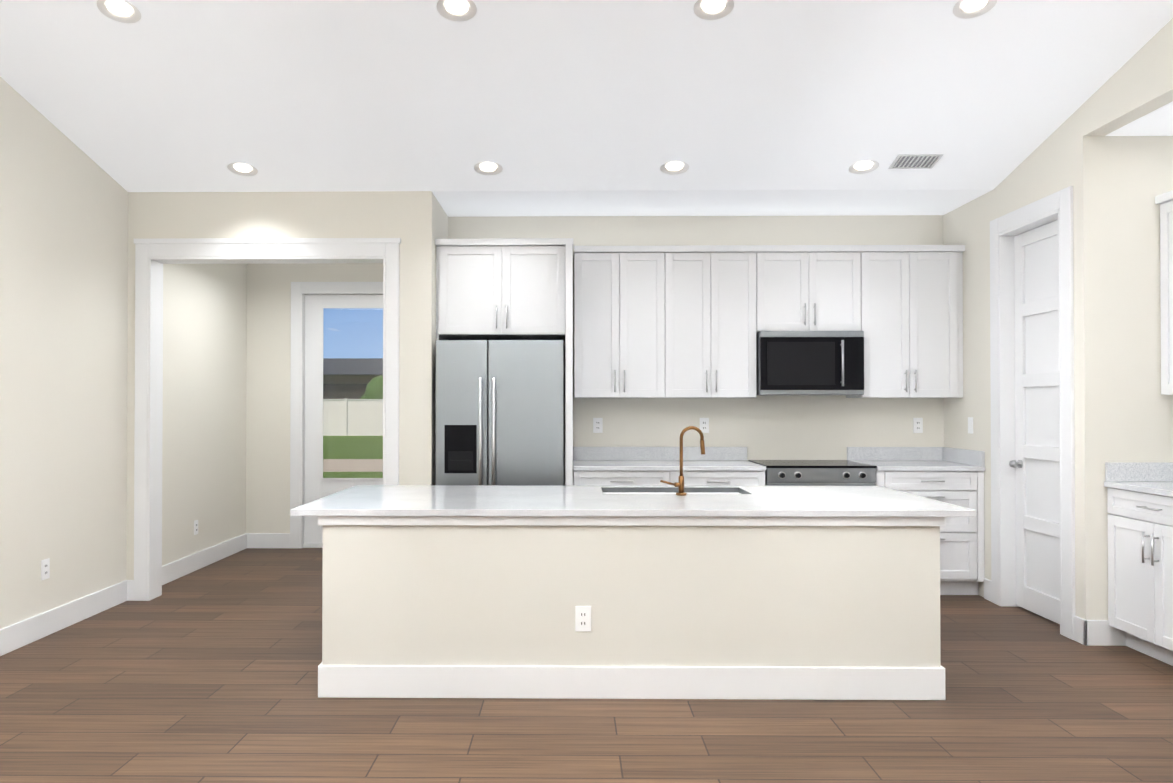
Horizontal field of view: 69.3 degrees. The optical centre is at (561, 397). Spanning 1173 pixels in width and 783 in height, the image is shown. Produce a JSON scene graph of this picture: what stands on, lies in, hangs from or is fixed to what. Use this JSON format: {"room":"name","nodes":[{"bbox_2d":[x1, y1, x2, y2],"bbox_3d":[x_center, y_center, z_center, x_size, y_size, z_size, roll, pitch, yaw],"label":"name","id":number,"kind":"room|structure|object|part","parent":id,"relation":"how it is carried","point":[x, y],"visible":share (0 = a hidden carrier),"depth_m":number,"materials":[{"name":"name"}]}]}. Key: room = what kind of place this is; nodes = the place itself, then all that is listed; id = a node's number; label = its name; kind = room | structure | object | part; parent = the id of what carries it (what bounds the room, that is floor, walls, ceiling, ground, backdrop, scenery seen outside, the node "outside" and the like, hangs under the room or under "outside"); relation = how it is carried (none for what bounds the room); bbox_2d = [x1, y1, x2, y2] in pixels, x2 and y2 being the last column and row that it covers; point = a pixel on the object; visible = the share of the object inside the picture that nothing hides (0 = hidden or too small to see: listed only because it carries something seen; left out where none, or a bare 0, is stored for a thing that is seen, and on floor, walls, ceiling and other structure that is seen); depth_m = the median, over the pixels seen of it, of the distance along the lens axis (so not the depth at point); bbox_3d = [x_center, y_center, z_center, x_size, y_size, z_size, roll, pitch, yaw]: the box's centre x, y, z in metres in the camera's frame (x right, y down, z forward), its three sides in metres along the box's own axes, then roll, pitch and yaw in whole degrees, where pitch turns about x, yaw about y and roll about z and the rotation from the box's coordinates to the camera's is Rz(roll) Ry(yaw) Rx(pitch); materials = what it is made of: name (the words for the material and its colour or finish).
{"room":"kitchen","nodes":[
{"label":"kitchen","id":0,"kind":"room"},
{"bbox_2d":[0,77,246,628],"bbox_3d":[-3.067,-0.940,3.251,0.120,4.600,9.650,0,-1,1],"label":"wall","id":1,"kind":"structure","parent":0,"point":[63,326],"depth_m":5.31,"materials":[{"name":"white paint"}]},
{"bbox_2d":[41,558,49,579],"bbox_3d":[-2.982,0.991,4.907,0.008,0.116,0.072,0,-1,1],"label":"outlet","id":2,"kind":"object","parent":1,"relation":"attached to","point":[45,568],"visible":1,"depth_m":4.90,"materials":[{"name":"white plastic"}]},
{"bbox_2d":[0,580,133,655],"bbox_3d":[-3.006,1.279,2.104,0.030,0.140,7.400,0,-1,1],"label":"baseboard","id":3,"kind":"structure","parent":1,"relation":"attached to","point":[15,636],"depth_m":5.05,"materials":[{"name":"white wood"}]},
{"bbox_2d":[194,520,197,534],"bbox_3d":[-2.958,1.049,6.877,0.008,0.116,0.072,0,-1,1],"label":"outlet","id":4,"kind":"object","parent":1,"relation":"attached to","point":[195,527],"visible":1,"depth_m":6.86,"materials":[{"name":"white plastic"}]},
{"bbox_2d":[162,533,247,584],"bbox_3d":[-2.953,1.324,6.939,0.016,0.140,1.990,0,-1,1],"label":"baseboard","id":5,"kind":"structure","parent":1,"relation":"attached to","point":[174,570],"depth_m":6.97,"materials":[{"name":"white wood"}]},
{"bbox_2d":[126,191,434,579],"bbox_3d":[-1.929,-0.016,5.873,2.090,2.800,0.140,0,-1,1],"label":"wall","id":6,"kind":"structure","parent":0,"point":[407,218],"depth_m":5.81,"materials":[{"name":"white paint"}]},
{"bbox_2d":[134,238,400,600],"bbox_3d":[-2.009,0.147,5.870,1.830,2.475,0.185,0,-1,1],"label":"trim","id":7,"kind":"structure","parent":6,"relation":"attached to","point":[152,256],"depth_m":5.79,"materials":[{"name":"white wood"}]},
{"bbox_2d":[246,263,382,532],"bbox_3d":[-1.973,0.004,7.994,1.950,2.800,0.120,0,-1,1],"label":"wall","id":8,"kind":"structure","parent":0,"point":[268,361],"depth_m":7.94,"materials":[{"name":"white paint"}]},
{"bbox_2d":[248,533,289,547],"bbox_3d":[-2.724,1.334,7.923,0.390,0.140,0.016,0,-1,1],"label":"baseboard","id":9,"kind":"structure","parent":8,"relation":"attached to","point":[255,540],"depth_m":7.91,"materials":[{"name":"white wood"}]},
{"bbox_2d":[290,282,382,548],"bbox_3d":[-1.948,0.159,7.982,1.160,2.490,0.140,0,-1,1],"label":"door frame","id":10,"kind":"structure","parent":8,"relation":"attached to","point":[300,291],"depth_m":7.92,"materials":[{"name":"white wood"}]},
{"bbox_2d":[304,295,382,543],"bbox_3d":[-1.948,0.200,7.995,0.934,2.345,0.053,0,-1,1],"label":"exterior door","id":11,"kind":"structure","parent":8,"relation":"in","point":[317,485],"depth_m":7.98,"materials":[{"name":"white wood"}]},
{"bbox_2d":[323,308,382,477],"bbox_3d":[-1.890,-0.046,7.953,0.737,1.636,0.099,0,-1,1],"label":"door glass","id":12,"kind":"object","parent":11,"relation":"attached to","point":[352,394],"depth_m":8.00,"materials":[{"name":"clear glass"}]},
{"bbox_2d":[435,197,447,484],"bbox_3d":[-0.940,-0.005,6.986,0.140,2.800,2.110,0,-1,1],"label":"wall","id":13,"kind":"structure","parent":0,"point":[441,223],"depth_m":6.05,"materials":[{"name":"white paint"}]},
{"bbox_2d":[0,548,1172,782],"bbox_3d":[0.282,1.389,3.148,7.020,0.060,9.770,0,-1,1],"label":"floor","id":14,"kind":"structure","parent":0,"point":[206,674],"depth_m":3.61,"materials":[{"name":"brown wood"}]},
{"bbox_2d":[436,340,564,485],"bbox_3d":[-0.416,0.491,6.112,0.875,1.768,0.796,0,-1,1],"label":"refrigerator","id":15,"kind":"object","parent":14,"relation":"on","point":[500,412],"visible":0.52,"depth_m":5.78,"materials":[{"name":"grey metal"}]},
{"bbox_3d":[-0.685,0.349,5.783,0.220,0.330,0.004,0,-1,1],"label":"panel","id":16,"kind":"part","parent":15,"relation":"part of","materials":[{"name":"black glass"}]},
{"bbox_3d":[-0.501,0.373,5.749,0.111,1.020,0.066,0,-1,1],"label":"handle","id":17,"kind":"part","parent":15,"relation":"part of","materials":[{"name":"silver metal"}]},
{"bbox_2d":[435,238,572,485],"bbox_3d":[-0.394,0.137,6.182,0.967,2.500,0.758,0,-1,1],"label":"tall cabinet","id":18,"kind":"object","parent":14,"relation":"on","point":[487,289],"visible":0.92,"depth_m":5.96,"materials":[{"name":"white wood"}]},
{"bbox_3d":[-0.415,-0.565,5.931,0.081,0.160,0.038,0,-1,1],"label":"handle","id":19,"kind":"part","parent":18,"relation":"part of","materials":[{"name":"silver metal"}]},
{"bbox_3d":[-0.415,-0.757,5.961,0.887,0.619,0.019,0,-1,1],"label":"door","id":20,"kind":"part","parent":18,"relation":"part of","materials":[{"name":"white wood"}]},
{"bbox_2d":[573,471,679,485],"bbox_3d":[0.456,0.947,6.224,0.730,0.880,0.638,0,-1,1],"label":"base cabinet","id":21,"kind":"object","parent":14,"relation":"on","point":[580,478],"depth_m":5.91,"materials":[{"name":"white wood"}]},
{"bbox_2d":[573,459,764,470],"bbox_3d":[0.758,0.492,6.216,1.339,0.030,0.656,0,-1,1],"label":"countertop","id":22,"kind":"structure","parent":21,"relation":"on","point":[578,464],"depth_m":5.97,"materials":[{"name":"white stone"}]},
{"bbox_2d":[318,522,944,699],"bbox_3d":[0.321,0.976,4.401,2.846,0.790,1.102,0,-1,1],"label":"kitchen island","id":23,"kind":"object","parent":14,"relation":"on","point":[678,590],"depth_m":3.86,"materials":[{"name":"white paint"}]},
{"bbox_2d":[575,606,590,631],"bbox_3d":[0.101,1.006,3.865,0.072,0.116,0.008,0,-1,1],"label":"outlet","id":24,"kind":"object","parent":23,"relation":"attached to","point":[582,613],"depth_m":3.86,"materials":[{"name":"white plastic"}]},
{"bbox_2d":[318,490,945,521],"bbox_3d":[0.321,0.563,4.405,2.850,0.045,1.106,0,-1,1],"label":"island countertop","id":25,"kind":"structure","parent":23,"relation":"on","point":[379,505],"depth_m":3.88,"materials":[{"name":"white stone"}]},
{"bbox_2d":[598,486,757,497],"bbox_3d":[0.627,0.639,4.716,0.820,0.249,0.400,0,-1,1],"label":"sink","id":26,"kind":"object","parent":25,"relation":"in","point":[603,491],"depth_m":4.88,"materials":[{"name":"silver metal"}]},
{"bbox_2d":[660,426,704,495],"bbox_3d":[0.641,0.330,4.468,0.238,0.364,0.056,0,-1,1],"label":"faucet","id":27,"kind":"object","parent":25,"relation":"on","point":[680,484],"depth_m":4.46,"materials":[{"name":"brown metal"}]},
{"bbox_2d":[683,467,765,485],"bbox_3d":[1.064,0.947,6.217,0.727,0.880,0.638,0,-1,1],"label":"base cabinet","id":28,"kind":"object","parent":14,"relation":"on","point":[691,478],"depth_m":5.90,"materials":[{"name":"white wood"}]},
{"bbox_2d":[748,460,876,485],"bbox_3d":[1.810,0.923,6.153,0.758,0.904,0.691,0,-1,1],"label":"range","id":29,"kind":"object","parent":14,"relation":"on","point":[814,473],"visible":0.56,"depth_m":5.87,"materials":[{"name":"silver metal"}]},
{"bbox_3d":[1.806,0.587,5.843,0.634,0.156,0.066,0,-1,1],"label":"knob","id":30,"kind":"part","parent":29,"relation":"part of","materials":[{"name":"silver metal"}]},
{"bbox_2d":[875,468,984,594],"bbox_3d":[2.565,0.947,6.198,0.744,0.880,0.638,0,-1,1],"label":"base cabinet","id":31,"kind":"object","parent":14,"relation":"on","point":[954,476],"depth_m":5.88,"materials":[{"name":"white wood"}]},
{"bbox_2d":[847,459,984,470],"bbox_3d":[2.565,0.492,6.193,0.744,0.030,0.656,0,-1,1],"label":"countertop","id":32,"kind":"structure","parent":31,"relation":"on","point":[882,464],"depth_m":5.97,"materials":[{"name":"white stone"}]},
{"bbox_2d":[1104,486,1172,665],"bbox_3d":[3.345,0.929,4.306,0.620,0.880,0.820,0,-1,1],"label":"base cabinet","id":33,"kind":"object","parent":14,"relation":"on","point":[1140,549],"depth_m":4.45,"materials":[{"name":"white wood"}]},
{"bbox_2d":[1104,482,1172,497],"bbox_3d":[3.327,0.468,3.580,0.638,0.030,2.280,0,-1,1],"label":"countertop","id":34,"kind":"structure","parent":33,"relation":"on","point":[1165,489],"depth_m":4.47,"materials":[{"name":"white stone"}]},
{"bbox_2d":[0,0,1172,216],"bbox_3d":[0.249,-2.291,2.547,6.770,1.688,8.300,0,-1,1],"label":"ceiling","id":35,"kind":"structure","parent":0,"point":[358,95],"depth_m":4.67,"materials":[{"name":"white paint"}]},
{"bbox_2d":[96,0,141,23],"bbox_3d":[-2.078,-1.826,3.989,0.190,0.047,0.186,0,-1,1],"label":"recessed light","id":36,"kind":"object","parent":35,"relation":"in","point":[118,11],"visible":0.98,"depth_m":4.01,"materials":[{"name":"white plastic"}]},
{"bbox_2d":[227,162,257,175],"bbox_3d":[-2.059,-1.482,5.486,0.190,0.047,0.186,0,-1,1],"label":"recessed light","id":37,"kind":"object","parent":35,"relation":"in","point":[240,169],"visible":0.98,"depth_m":5.50,"materials":[{"name":"white plastic"}]},
{"bbox_2d":[436,0,476,21],"bbox_3d":[-0.488,-1.826,3.969,0.190,0.047,0.186,0,-1,1],"label":"recessed light","id":38,"kind":"object","parent":35,"relation":"in","point":[457,10],"visible":0.98,"depth_m":3.99,"materials":[{"name":"white plastic"}]},
{"bbox_2d":[473,161,502,175],"bbox_3d":[-0.469,-1.482,5.466,0.190,0.047,0.186,0,-1,1],"label":"recessed light","id":39,"kind":"object","parent":35,"relation":"in","point":[489,169],"visible":1,"depth_m":5.48,"materials":[{"name":"white plastic"}]},
{"bbox_2d":[660,160,689,174],"bbox_3d":[0.731,-1.483,5.451,0.190,0.047,0.186,0,-1,1],"label":"recessed light","id":40,"kind":"object","parent":35,"relation":"in","point":[674,168],"visible":0.98,"depth_m":5.47,"materials":[{"name":"white plastic"}]},
{"bbox_2d":[693,0,733,19],"bbox_3d":[0.712,-1.827,3.954,0.190,0.047,0.186,0,-1,1],"label":"recessed light","id":41,"kind":"object","parent":35,"relation":"in","point":[713,9],"visible":0.98,"depth_m":3.98,"materials":[{"name":"white plastic"}]},
{"bbox_2d":[848,160,879,173],"bbox_3d":[1.940,-1.483,5.436,0.190,0.047,0.186,0,-1,1],"label":"recessed light","id":42,"kind":"object","parent":35,"relation":"in","point":[865,166],"visible":0.98,"depth_m":5.45,"materials":[{"name":"white plastic"}]},
{"bbox_2d":[893,156,938,166],"bbox_3d":[2.250,-1.503,5.385,0.244,0.033,0.147,0,-1,1],"label":"vent duct","id":43,"kind":"object","parent":35,"relation":"attached to","point":[913,161],"visible":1,"depth_m":5.39,"materials":[{"name":"grey metal"}]},
{"bbox_2d":[888,154,943,168],"bbox_3d":[2.250,-1.500,5.384,0.280,0.046,0.178,0,-1,1],"label":"ceiling vent","id":44,"kind":"object","parent":35,"relation":"in","point":[915,155],"visible":1,"depth_m":5.38,"materials":[{"name":"white metal"}]},
{"bbox_2d":[952,0,997,18],"bbox_3d":[1.922,-1.827,3.939,0.190,0.047,0.186,0,-1,1],"label":"recessed light","id":45,"kind":"object","parent":35,"relation":"in","point":[969,9],"visible":1,"depth_m":3.97,"materials":[{"name":"white plastic"}]},
{"bbox_2d":[448,215,943,460],"bbox_3d":[1.095,-0.009,6.606,3.940,2.800,0.120,0,-1,1],"label":"wall","id":46,"kind":"structure","parent":0,"point":[800,427],"depth_m":6.54,"materials":[{"name":"white paint"}]},
{"bbox_2d":[593,418,602,432],"bbox_3d":[0.284,0.211,6.550,0.072,0.116,0.008,0,-1,1],"label":"outlet","id":47,"kind":"object","parent":46,"relation":"attached to","point":[597,425],"visible":1,"depth_m":6.55,"materials":[{"name":"white plastic"}]},
{"bbox_2d":[574,245,673,397],"bbox_3d":[0.460,-0.556,6.383,0.725,1.110,0.348,0,-1,1],"label":"upper cabinet","id":48,"kind":"object","parent":46,"relation":"attached to","point":[624,295],"depth_m":6.21,"materials":[{"name":"white wood"}]},
{"bbox_2d":[700,418,708,432],"bbox_3d":[1.104,0.211,6.540,0.072,0.116,0.008,0,-1,1],"label":"outlet","id":49,"kind":"object","parent":46,"relation":"attached to","point":[704,425],"visible":0.88,"depth_m":6.54,"materials":[{"name":"white plastic"}]},
{"bbox_2d":[674,245,765,397],"bbox_3d":[1.097,-0.556,6.375,0.790,1.110,0.348,0,-1,1],"label":"upper cabinet","id":50,"kind":"object","parent":46,"relation":"attached to","point":[678,321],"depth_m":6.21,"materials":[{"name":"white wood"}]},
{"bbox_2d":[573,447,940,458],"bbox_3d":[1.517,0.428,6.525,2.848,0.104,0.020,0,-1,1],"label":"backsplash","id":51,"kind":"structure","parent":46,"relation":"attached to","point":[578,452],"depth_m":6.52,"materials":[{"name":"white stone"}]},
{"bbox_2d":[766,245,865,332],"bbox_3d":[1.812,-0.799,6.368,0.760,0.625,0.348,0,-1,1],"label":"upper cabinet","id":52,"kind":"object","parent":46,"relation":"attached to","point":[809,287],"depth_m":6.20,"materials":[{"name":"white wood"}]},
{"bbox_2d":[756,331,863,395],"bbox_3d":[1.811,-0.252,6.298,0.744,0.461,0.476,0,-1,1],"label":"microwave","id":53,"kind":"object","parent":52,"relation":"attached to","point":[809,362],"visible":0.96,"depth_m":6.11,"materials":[{"name":"silver metal"}]},
{"bbox_3d":[2.016,-0.249,6.080,0.018,0.331,0.045,0,-1,1],"label":"handle","id":54,"kind":"part","parent":53,"relation":"part of","materials":[{"name":"silver metal"}]},
{"bbox_2d":[846,245,964,397],"bbox_3d":[2.536,-0.556,6.357,0.807,1.110,0.348,0,-1,1],"label":"upper cabinet","id":55,"kind":"object","parent":46,"relation":"attached to","point":[912,295],"depth_m":6.19,"materials":[{"name":"white wood"}]},
{"bbox_2d":[913,418,922,432],"bbox_3d":[2.744,0.210,6.519,0.072,0.116,0.008,0,-1,1],"label":"outlet","id":56,"kind":"object","parent":46,"relation":"attached to","point":[917,425],"visible":1,"depth_m":6.52,"materials":[{"name":"white plastic"}]},
{"bbox_2d":[943,18,1172,619],"bbox_3d":[2.953,-0.948,2.441,0.120,4.600,8.180,0,-1,1],"label":"wall","id":57,"kind":"structure","parent":0,"point":[1066,153],"depth_m":4.76,"materials":[{"name":"white paint"}]},
{"bbox_2d":[941,447,984,466],"bbox_3d":[2.928,0.425,6.183,0.018,0.104,0.628,0,-1,1],"label":"backsplash","id":58,"kind":"structure","parent":57,"relation":"attached to","point":[955,455],"depth_m":6.15,"materials":[{"name":"white stone"}]},
{"bbox_2d":[968,417,972,433],"bbox_3d":[2.934,0.196,6.081,0.009,0.116,0.072,0,-1,1],"label":"light switch","id":59,"kind":"object","parent":57,"relation":"attached to","point":[970,425],"visible":1,"depth_m":6.07,"materials":[{"name":"white plastic"}]},
{"bbox_2d":[990,186,1075,639],"bbox_3d":[2.979,0.086,5.291,0.140,2.585,0.930,0,-1,1],"label":"door frame","id":60,"kind":"structure","parent":57,"relation":"attached to","point":[1008,227],"depth_m":5.62,"materials":[{"name":"white wood"}]},
{"bbox_2d":[1014,220,1059,623],"bbox_3d":[3.027,0.144,5.290,0.036,2.445,0.676,0,-1,1],"label":"pantry door","id":61,"kind":"structure","parent":57,"relation":"in","point":[1037,422],"depth_m":5.38,"materials":[{"name":"white wood"}]},
{"bbox_2d":[1009,460,1022,467],"bbox_3d":[2.979,0.431,5.556,0.066,0.054,0.054,0,-1,1],"label":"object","id":62,"kind":"structure","parent":61,"relation":"attached to","point":[1015,464],"depth_m":5.54,"materials":[{"name":"silver metal"}]},
{"bbox_2d":[1105,136,1172,592],"bbox_3d":[3.413,-0.076,4.787,0.740,2.900,0.120,0,-1,1],"label":"wall","id":63,"kind":"structure","parent":0,"point":[1138,179],"depth_m":4.73,"materials":[{"name":"white paint"}]},
{"bbox_2d":[1104,462,1172,481],"bbox_3d":[3.335,0.411,4.711,0.610,0.104,0.020,0,-1,1],"label":"backsplash","id":64,"kind":"structure","parent":63,"relation":"attached to","point":[1114,471],"depth_m":4.70,"materials":[{"name":"white stone"}]},
{"bbox_3d":[3.682,-0.106,1.529,0.120,2.900,6.390,0,-1,1],"label":"wall","id":65,"kind":"structure","parent":0,"visible":0},
{"bbox_2d":[1155,190,1172,394],"bbox_3d":[3.467,-0.582,3.588,0.358,1.110,2.280,0,-1,1],"label":"upper cabinet","id":66,"kind":"object","parent":65,"relation":"attached to","point":[1165,200],"visible":1,"depth_m":4.68,"materials":[{"name":"white wood"}]},
{"label":"outside","id":67,"kind":"structure","parent":0,"visible":0},
{"bbox_2d":[323,436,382,477],"bbox_3d":[0.730,2.100,63.988,80.000,0.050,111.940,0,-1,1],"label":"lawn","id":68,"kind":"structure","parent":67,"point":[332,443],"depth_m":28.15,"materials":[{"name":"green plant"}]},
{"bbox_2d":[323,459,382,471],"bbox_3d":[0.197,1.672,21.163,80.000,0.010,4.400,0,-1,1],"label":"street","id":69,"kind":"structure","parent":68,"relation":"on","point":[364,463],"depth_m":20.92,"materials":[{"name":"grey concrete"}]},
{"bbox_2d":[323,398,382,435],"bbox_3d":[0.456,0.935,41.984,80.000,1.870,0.170,0,-1,1],"label":"fence","id":70,"kind":"object","parent":68,"relation":"on","point":[359,413],"depth_m":42.10,"materials":[{"name":"white plastic"}]},
{"bbox_2d":[323,375,382,383],"bbox_3d":[-17.319,0.315,60.199,24.000,3.450,12.000,0,-1,1],"label":"house","id":71,"kind":"structure","parent":68,"relation":"on","point":[344,380],"depth_m":54.17,"materials":[{"name":"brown paint"}]},
{"bbox_2d":[323,384,366,398],"bbox_3d":[-15.644,0.533,54.125,6.500,2.900,0.100,0,-1,1],"label":"wall","id":72,"kind":"structure","parent":71,"relation":"attached to","point":[334,389],"depth_m":54.06,"materials":[{"name":"black"}]},
{"bbox_2d":[323,358,382,374],"bbox_3d":[-17.319,-2.110,60.221,26.000,1.400,14.000,0,-1,1],"label":"roof","id":73,"kind":"structure","parent":71,"relation":"on","point":[352,365],"depth_m":56.45,"materials":[{"name":"grey"}]},
{"bbox_2d":[361,375,382,398],"bbox_3d":[-10.873,0.302,50.242,2.269,3.290,2.150,0,-1,1],"label":"bush","id":74,"kind":"object","parent":68,"relation":"on","point":[370,392],"depth_m":49.36,"materials":[{"name":"green plant"}]}
]}

